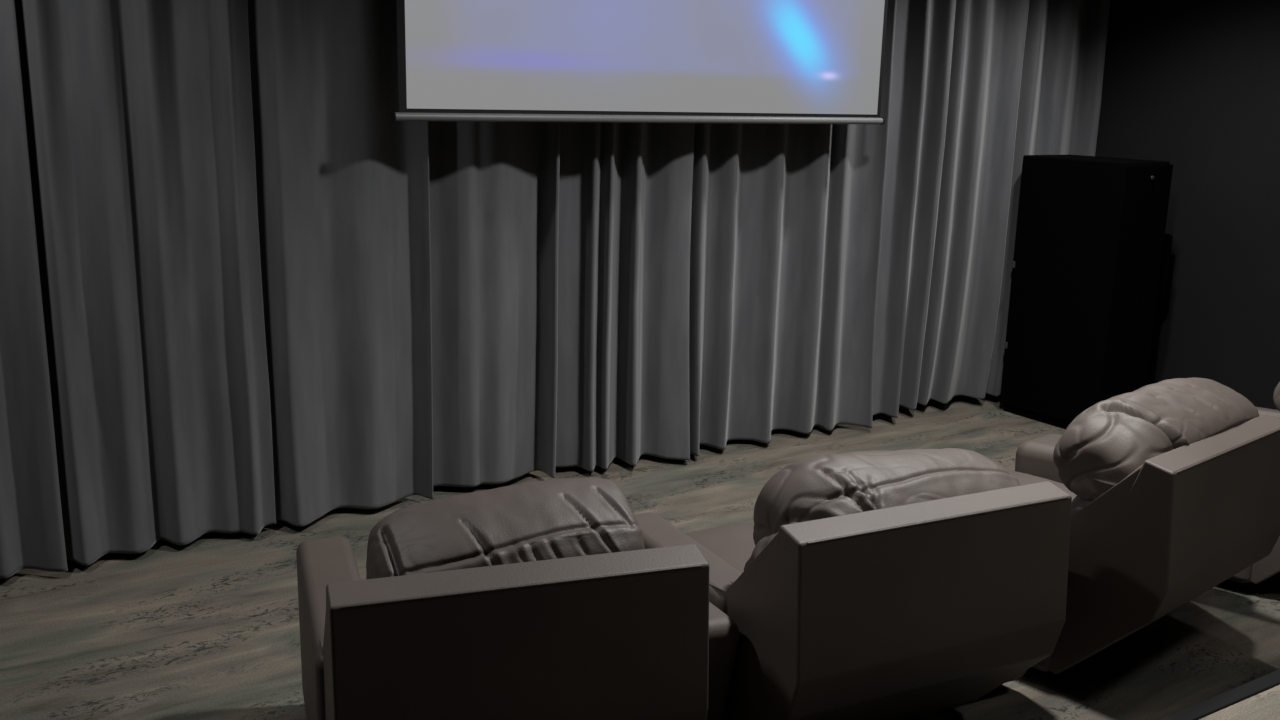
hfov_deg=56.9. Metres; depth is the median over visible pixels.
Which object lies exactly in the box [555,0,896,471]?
curtain
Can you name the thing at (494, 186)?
curtain
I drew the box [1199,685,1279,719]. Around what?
floor
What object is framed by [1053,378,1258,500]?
pillow
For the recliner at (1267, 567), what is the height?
0.900 m
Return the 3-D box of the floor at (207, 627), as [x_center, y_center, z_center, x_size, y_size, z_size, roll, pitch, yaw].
[0.850,1.511,2.230,9.470,0.100,8.160,-7,15,-31]
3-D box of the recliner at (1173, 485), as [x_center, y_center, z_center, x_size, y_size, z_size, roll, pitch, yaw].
[1.644,0.510,4.308,1.140,0.961,1.096,-10,17,-40]
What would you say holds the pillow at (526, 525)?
on the recliner at (547, 599)
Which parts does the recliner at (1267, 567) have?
armrest, backrest, armrest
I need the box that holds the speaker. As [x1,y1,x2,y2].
[1000,155,1172,428]
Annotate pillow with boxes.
[366,478,644,578]
[753,448,1020,545]
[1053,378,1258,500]
[1273,382,1279,410]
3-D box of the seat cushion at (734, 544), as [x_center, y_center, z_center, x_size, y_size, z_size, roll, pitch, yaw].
[0.465,0.708,3.796,0.620,0.222,0.705,-5,14,-26]
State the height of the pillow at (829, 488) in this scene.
0.313 m
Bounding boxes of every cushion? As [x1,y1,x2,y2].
[685,522,754,572]
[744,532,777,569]
[1006,469,1076,500]
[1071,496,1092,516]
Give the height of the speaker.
1.575 m
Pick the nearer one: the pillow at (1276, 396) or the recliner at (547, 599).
the recliner at (547, 599)
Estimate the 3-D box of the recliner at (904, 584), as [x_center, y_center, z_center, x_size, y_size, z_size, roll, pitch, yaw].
[0.668,0.651,3.664,1.199,0.927,1.096,-5,14,-26]
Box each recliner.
[296,478,738,719]
[634,448,1071,719]
[1006,378,1279,680]
[1228,382,1279,590]
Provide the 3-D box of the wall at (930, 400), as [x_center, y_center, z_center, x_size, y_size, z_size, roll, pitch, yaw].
[-1.302,-1.027,5.239,9.470,3.400,0.100,-7,15,-31]
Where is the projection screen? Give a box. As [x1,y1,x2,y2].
[391,0,887,124]
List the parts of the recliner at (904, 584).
armrest, panel, armrest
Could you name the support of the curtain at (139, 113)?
hanging from the track
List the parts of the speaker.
door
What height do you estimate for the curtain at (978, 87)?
3.334 m
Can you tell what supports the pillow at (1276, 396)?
on the recliner at (1267, 567)
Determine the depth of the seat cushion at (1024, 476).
4.62 m
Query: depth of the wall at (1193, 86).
6.84 m
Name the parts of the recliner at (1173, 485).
armrest, armrest, panel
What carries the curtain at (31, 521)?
hanging from the track
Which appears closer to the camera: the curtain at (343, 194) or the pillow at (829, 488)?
the pillow at (829, 488)
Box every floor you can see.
[0,394,1279,719]
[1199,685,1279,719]
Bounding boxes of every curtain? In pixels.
[0,0,67,578]
[14,0,275,565]
[247,0,432,526]
[428,121,559,486]
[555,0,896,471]
[873,0,1109,417]
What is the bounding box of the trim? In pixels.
[1159,669,1279,719]
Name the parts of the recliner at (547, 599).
panel, armrest, backrest, armrest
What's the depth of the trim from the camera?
3.25 m
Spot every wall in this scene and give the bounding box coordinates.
[899,395,964,406]
[1095,0,1279,409]
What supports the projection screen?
attached to the ceiling

